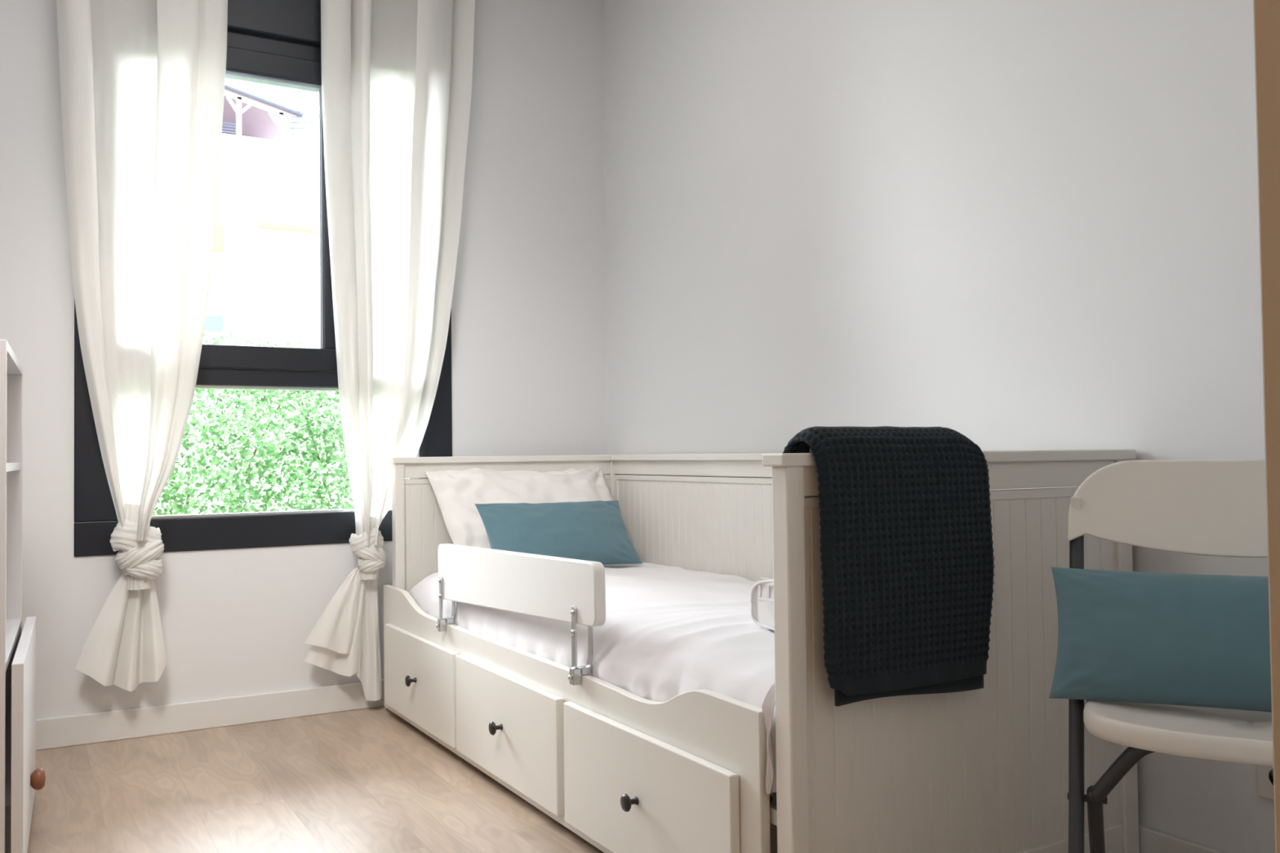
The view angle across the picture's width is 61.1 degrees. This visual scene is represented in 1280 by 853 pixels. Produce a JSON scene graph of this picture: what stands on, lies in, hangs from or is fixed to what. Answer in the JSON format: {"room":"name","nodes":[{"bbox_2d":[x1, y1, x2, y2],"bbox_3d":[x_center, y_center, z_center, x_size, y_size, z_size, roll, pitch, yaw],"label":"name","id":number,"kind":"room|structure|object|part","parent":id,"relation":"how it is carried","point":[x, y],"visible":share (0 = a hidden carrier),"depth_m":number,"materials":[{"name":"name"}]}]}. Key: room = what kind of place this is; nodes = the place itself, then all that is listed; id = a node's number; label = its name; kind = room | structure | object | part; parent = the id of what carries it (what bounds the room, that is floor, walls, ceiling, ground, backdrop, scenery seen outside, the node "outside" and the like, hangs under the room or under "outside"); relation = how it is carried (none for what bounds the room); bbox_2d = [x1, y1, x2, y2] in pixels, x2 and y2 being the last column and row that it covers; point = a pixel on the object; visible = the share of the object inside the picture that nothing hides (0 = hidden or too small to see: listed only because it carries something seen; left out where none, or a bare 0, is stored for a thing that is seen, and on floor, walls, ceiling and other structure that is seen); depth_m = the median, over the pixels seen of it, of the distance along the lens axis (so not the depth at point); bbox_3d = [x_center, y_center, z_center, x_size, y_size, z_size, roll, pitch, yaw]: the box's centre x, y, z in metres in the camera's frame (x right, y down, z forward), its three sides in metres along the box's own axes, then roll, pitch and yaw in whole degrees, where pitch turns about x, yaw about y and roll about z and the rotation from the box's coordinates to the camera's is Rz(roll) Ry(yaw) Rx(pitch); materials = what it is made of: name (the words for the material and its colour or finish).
{"room":"bedroom","nodes":[
{"label":"bedroom","id":0,"kind":"room"},
{"bbox_2d":[0,0,607,719],"bbox_3d":[-1.183,-0.371,3.642,2.790,2.820,0.250,0,-2,-30],"label":"wall","id":1,"kind":"structure","parent":0,"point":[529,340],"depth_m":3.53,"materials":[{"name":"white paint"}]},
{"bbox_2d":[35,679,384,750],"bbox_3d":[-1.103,0.891,3.495,2.290,0.088,0.014,0,-2,-30],"label":"baseboard","id":2,"kind":"structure","parent":1,"relation":"attached to","point":[55,732],"depth_m":3.34,"materials":[{"name":"white wood"}]},
{"bbox_2d":[73,0,452,556],"bbox_3d":[-1.179,-0.569,3.526,1.170,1.910,0.144,0,-2,-30],"label":"window","id":3,"kind":"structure","parent":1,"relation":"in","point":[271,42],"depth_m":3.48,"materials":[{"name":"black metal"}]},
{"bbox_3d":[-1.319,-0.694,3.449,0.750,1.021,0.066,0,-2,-30],"label":"sash","id":4,"kind":"part","parent":3,"relation":"part of","materials":[{"name":"black metal"}]},
{"bbox_3d":[-1.163,-1.665,3.504,1.500,0.020,0.080,0,-2,-30],"label":"curtain rod","id":5,"kind":"object","parent":1,"relation":"attached to","visible":0},
{"bbox_2d":[56,0,227,691],"bbox_3d":[-1.472,-0.443,3.213,0.485,2.432,0.149,0,-2,-34],"label":"curtain","id":6,"kind":"object","parent":5,"relation":"hanging from","point":[143,82],"visible":1,"depth_m":3.23,"materials":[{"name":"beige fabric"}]},
{"bbox_2d":[304,0,475,701],"bbox_3d":[-0.807,-0.379,3.599,0.603,2.554,0.136,0,-2,-30],"label":"curtain","id":7,"kind":"object","parent":5,"relation":"hanging from","point":[397,75],"visible":0.99,"depth_m":3.62,"materials":[{"name":"beige fabric"}]},
{"bbox_2d":[4,706,604,852],"bbox_3d":[0.437,0.906,1.071,2.540,0.100,6.250,0,-2,-30],"label":"floor","id":8,"kind":"structure","parent":0,"point":[364,780],"depth_m":2.68,"materials":[{"name":"brown wood"}]},
{"bbox_2d":[0,339,45,852],"bbox_3d":[-1.471,0.377,2.297,0.375,1.064,0.714,0,-2,-30],"label":"shelf unit","id":9,"kind":"object","parent":8,"relation":"on","point":[20,778],"visible":1,"depth_m":2.22,"materials":[{"name":"white laminate"}]},
{"bbox_3d":[-1.333,0.367,1.984,0.300,1.064,0.018,0,-2,-27],"label":"panel","id":10,"kind":"part","parent":9,"relation":"part of","materials":[{"name":"white laminate"}]},
{"bbox_3d":[-1.647,0.386,2.589,0.300,1.064,0.018,0,-2,-27],"label":"panel","id":11,"kind":"part","parent":9,"relation":"part of","materials":[{"name":"white laminate"}]},
{"bbox_3d":[-1.336,0.669,2.358,0.020,0.420,0.700,0,-2,-27],"label":"drawer","id":12,"kind":"part","parent":9,"relation":"part of","materials":[{"name":"white laminate"}]},
{"bbox_3d":[-1.325,0.776,2.388,0.030,0.047,0.047,0,-2,-30],"label":"knob","id":13,"kind":"part","parent":9,"relation":"part of","materials":[{"name":"brown wood"}]},
{"bbox_2d":[383,448,1139,852],"bbox_3d":[0.050,0.489,2.844,0.927,0.832,2.155,0,-2,-30],"label":"daybed","id":14,"kind":"object","parent":8,"relation":"on","point":[985,770],"visible":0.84,"depth_m":2.02,"materials":[{"name":"white wood"}]},
{"bbox_3d":[-0.790,0.527,3.554,0.032,0.812,0.040,0,-2,-30],"label":"post","id":15,"kind":"part","parent":14,"relation":"part of","materials":[{"name":"white wood"}]},
{"bbox_3d":[-0.678,0.752,3.210,0.031,0.033,0.033,0,-2,-30],"label":"knob","id":16,"kind":"part","parent":14,"relation":"part of","materials":[{"name":"black metal"}]},
{"bbox_3d":[-0.655,0.754,3.221,0.019,0.257,0.628,0,-2,-30],"label":"drawer","id":17,"kind":"part","parent":14,"relation":"part of","materials":[{"name":"white wood"}]},
{"bbox_3d":[-0.351,0.734,2.643,0.031,0.033,0.033,0,-2,-30],"label":"knob","id":18,"kind":"part","parent":14,"relation":"part of","materials":[{"name":"black metal"}]},
{"bbox_3d":[-0.448,0.157,3.763,0.767,0.070,0.028,0,-2,-30],"label":"rail","id":19,"kind":"part","parent":14,"relation":"part of","materials":[{"name":"white wood"}]},
{"bbox_3d":[-0.444,0.513,3.754,0.767,0.642,0.018,0,-2,-30],"label":"panel","id":20,"kind":"part","parent":14,"relation":"part of","materials":[{"name":"white wood"}]},
{"bbox_3d":[-0.331,0.737,2.658,0.019,0.257,0.631,0,-2,-30],"label":"drawer","id":21,"kind":"part","parent":14,"relation":"part of","materials":[{"name":"white wood"}]},
{"bbox_2d":[435,543,605,685],"bbox_3d":[-0.327,0.452,2.671,0.053,0.307,0.967,0,-2,-30],"label":"guard rail","id":22,"kind":"object","parent":14,"relation":"attached to","point":[570,590],"visible":0.97,"depth_m":2.54,"materials":[{"name":"white paint"}]},
{"bbox_3d":[-0.528,0.490,3.062,0.003,0.105,0.032,0,-2,-30],"label":"plate","id":23,"kind":"part","parent":22,"relation":"part of","materials":[{"name":"silver metal"}]},
{"bbox_3d":[-0.109,0.467,2.334,0.003,0.105,0.032,0,-2,-30],"label":"plate","id":24,"kind":"part","parent":22,"relation":"part of","materials":[{"name":"silver metal"}]},
{"bbox_3d":[-0.093,0.529,3.956,0.042,0.812,0.040,0,-2,-30],"label":"post","id":25,"kind":"part","parent":14,"relation":"part of","materials":[{"name":"white wood"}]},
{"bbox_3d":[-0.020,0.715,2.066,0.031,0.033,0.033,0,-2,-30],"label":"knob","id":26,"kind":"part","parent":14,"relation":"part of","materials":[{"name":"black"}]},
{"bbox_3d":[0.001,0.718,2.081,0.019,0.257,0.636,0,-2,-30],"label":"drawer","id":27,"kind":"part","parent":14,"relation":"part of","materials":[{"name":"white wood"}]},
{"bbox_3d":[0.438,0.485,3.045,0.015,0.642,2.025,0,-2,-30],"label":"panel","id":28,"kind":"part","parent":14,"relation":"part of","materials":[{"name":"white wood"}]},
{"bbox_3d":[0.243,0.469,1.741,0.036,0.812,0.042,0,-2,-30],"label":"post","id":29,"kind":"part","parent":14,"relation":"part of","materials":[{"name":"white wood"}]},
{"bbox_3d":[0.432,0.486,3.054,0.028,0.781,2.047,0,-2,-30],"label":"rail","id":30,"kind":"part","parent":14,"relation":"part of","materials":[{"name":"white wood"}]},
{"bbox_2d":[782,426,994,706],"bbox_3d":[0.429,0.228,1.854,0.386,0.459,0.131,0,-2,-30],"label":"blanket","id":31,"kind":"object","parent":14,"relation":"on","point":[907,558],"visible":0.94,"depth_m":1.79,"materials":[{"name":"black fabric"}]},
{"bbox_3d":[0.590,0.099,1.952,0.775,0.070,0.030,0,-2,-30],"label":"rail","id":32,"kind":"part","parent":14,"relation":"part of","materials":[{"name":"white wood"}]},
{"bbox_3d":[0.594,0.455,1.943,0.775,0.642,0.020,0,-2,-30],"label":"panel","id":33,"kind":"part","parent":14,"relation":"part of","materials":[{"name":"white wood"}]},
{"bbox_3d":[0.598,0.811,1.934,0.775,0.070,0.030,0,-2,-30],"label":"rail","id":34,"kind":"part","parent":14,"relation":"part of","materials":[{"name":"white wood"}]},
{"bbox_3d":[0.949,0.471,2.147,0.042,0.812,0.042,0,-2,-30],"label":"post","id":35,"kind":"part","parent":14,"relation":"part of","materials":[{"name":"white wood"}]},
{"bbox_3d":[0.071,0.579,2.837,0.790,0.148,1.999,0,-2,-30],"label":"mattress","id":36,"kind":"object","parent":14,"relation":"on","visible":0},
{"bbox_2d":[408,562,776,794],"bbox_3d":[0.070,0.526,2.813,0.821,0.250,1.982,0,-2,-30],"label":"duvet","id":37,"kind":"object","parent":36,"relation":"on","point":[667,633],"visible":0.45,"depth_m":2.32,"materials":[{"name":"white fabric"}]},
{"bbox_2d":[424,466,612,548],"bbox_3d":[-0.350,0.301,3.623,0.662,0.332,0.323,0,-2,-30],"label":"pillow","id":38,"kind":"object","parent":37,"relation":"on","point":[456,492],"visible":0.48,"depth_m":3.58,"materials":[{"name":"white fabric"}]},
{"bbox_2d":[475,500,642,564],"bbox_3d":[-0.249,0.335,3.371,0.503,0.199,0.177,0,-2,-30],"label":"cushion","id":39,"kind":"object","parent":37,"relation":"on","point":[588,531],"visible":0.84,"depth_m":3.33,"materials":[{"name":"teal fabric"}]},
{"bbox_2d":[751,577,773,630],"bbox_3d":[0.517,0.342,2.150,0.532,0.107,0.320,0,-2,-30],"label":"bolster cushion","id":40,"kind":"object","parent":37,"relation":"on","point":[763,611],"visible":0.12,"depth_m":2.11,"materials":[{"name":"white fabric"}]},
{"bbox_2d":[1067,459,1273,852],"bbox_3d":[0.835,0.454,1.486,0.466,0.815,0.377,-1,-2,25],"label":"folding chair","id":41,"kind":"object","parent":8,"relation":"on","point":[1217,508],"visible":0.9,"depth_m":1.59,"materials":[{"name":"grey plastic"}]},
{"bbox_3d":[0.677,0.120,1.683,0.015,0.024,0.009,-1,-2,25],"label":"rivet plate","id":42,"kind":"part","parent":41,"relation":"part of","materials":[{"name":"white plastic"}]},
{"bbox_3d":[0.624,0.500,1.551,0.021,0.716,0.302,-1,-2,25],"label":"leg","id":43,"kind":"part","parent":41,"relation":"part of","materials":[{"name":"grey metal"}]},
{"bbox_3d":[0.684,0.639,1.586,0.100,0.442,0.286,-1,-1,4],"label":"leg","id":44,"kind":"part","parent":41,"relation":"part of","materials":[{"name":"grey metal"}]},
{"bbox_2d":[1048,567,1271,712],"bbox_3d":[0.837,0.299,1.509,0.500,0.181,0.134,-1,-2,26],"label":"cushion","id":45,"kind":"object","parent":41,"relation":"on","point":[1196,640],"visible":0.98,"depth_m":1.51,"materials":[{"name":"teal fabric"}]},
{"bbox_3d":[0.883,0.120,1.605,0.464,0.142,0.079,-1,-2,25],"label":"backrest","id":46,"kind":"part","parent":41,"relation":"part of","materials":[{"name":"white plastic"}]},
{"bbox_3d":[0.822,0.406,1.460,0.416,0.037,0.240,-1,-2,25],"label":"seat","id":47,"kind":"part","parent":41,"relation":"part of","materials":[{"name":"white plastic"}]},
{"bbox_2d":[602,0,1275,852],"bbox_3d":[1.476,-0.454,1.568,0.250,2.820,6.000,0,-2,-30],"label":"wall","id":48,"kind":"structure","parent":0,"point":[1000,224],"depth_m":2.59,"materials":[{"name":"white paint"}]},
{"bbox_2d":[1138,824,1225,852],"bbox_3d":[0.669,0.851,2.699,0.014,0.088,3.136,0,-2,-30],"label":"baseboard","id":49,"kind":"structure","parent":48,"relation":"attached to","point":[1150,840],"depth_m":2.09,"materials":[{"name":"white wood"}]},
{"bbox_2d":[1256,764,1274,800],"bbox_3d":[1.126,0.619,1.907,0.013,0.084,0.085,0,-2,-30],"label":"wall socket","id":50,"kind":"object","parent":48,"relation":"attached to","point":[1264,773],"visible":0.46,"depth_m":1.93,"materials":[{"name":"white plastic"}]},
{"bbox_3d":[0.475,-0.513,0.763,2.290,2.720,0.100,0,-2,-30],"label":"wall","id":51,"kind":"structure","parent":0,"visible":0},
{"bbox_2d":[1253,0,1279,852],"bbox_3d":[0.142,-0.189,0.559,0.858,2.070,0.127,0,-2,-30],"label":"door","id":52,"kind":"structure","parent":51,"relation":"in","point":[1266,12],"depth_m":0.81,"materials":[{"name":"brown wood"}]},
{"label":"outside","id":53,"kind":"structure","parent":0,"visible":0},
{"bbox_3d":[-10.144,2.171,21.488,60.000,0.150,39.750,0,-2,-30],"label":"ground","id":54,"kind":"structure","parent":53,"visible":0},
{"bbox_2d":[151,324,410,515],"bbox_3d":[-2.467,0.467,7.634,7.958,2.425,2.115,0,-2,-30],"label":"hedge","id":55,"kind":"object","parent":54,"relation":"on","point":[220,413],"visible":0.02,"depth_m":7.03,"materials":[{"name":"green plant"}]},
{"bbox_3d":[-3.058,0.736,7.162,0.178,1.872,0.066,-1,-2,17],"label":"stem","id":56,"kind":"part","parent":55,"relation":"part of","materials":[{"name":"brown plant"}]},
{"bbox_3d":[-2.602,0.738,7.440,0.301,1.876,0.133,0,-2,-30],"label":"stem","id":57,"kind":"part","parent":55,"relation":"part of","materials":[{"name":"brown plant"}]},
{"bbox_3d":[-2.237,0.738,7.616,0.087,1.875,0.292,-2,-2,35],"label":"stem","id":58,"kind":"part","parent":55,"relation":"part of","materials":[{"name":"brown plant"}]},
{"bbox_2d":[155,84,409,515],"bbox_3d":[-7.120,-1.905,19.256,6.208,7.817,6.860,0,-2,-30],"label":"outdoor background","id":59,"kind":"structure","parent":54,"relation":"on","point":[263,279],"depth_m":17.02,"materials":[{"name":"white"}]},
{"bbox_2d":[213,222,224,252],"bbox_3d":[-6.491,-2.901,16.634,0.220,0.420,0.075,0,-2,-30],"label":"blind","id":60,"kind":"object","parent":59,"relation":"hanging from","point":[219,237],"depth_m":16.62,"materials":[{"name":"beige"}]},
{"bbox_3d":[-6.277,-4.838,16.984,0.070,0.626,0.070,0,-2,-30],"label":"post","id":61,"kind":"part","parent":59,"relation":"part of","materials":[{"name":"white"}]},
{"bbox_3d":[-5.726,-4.762,17.299,0.070,0.477,0.070,0,-2,-30],"label":"post","id":62,"kind":"part","parent":59,"relation":"part of","materials":[{"name":"white"}]}
]}

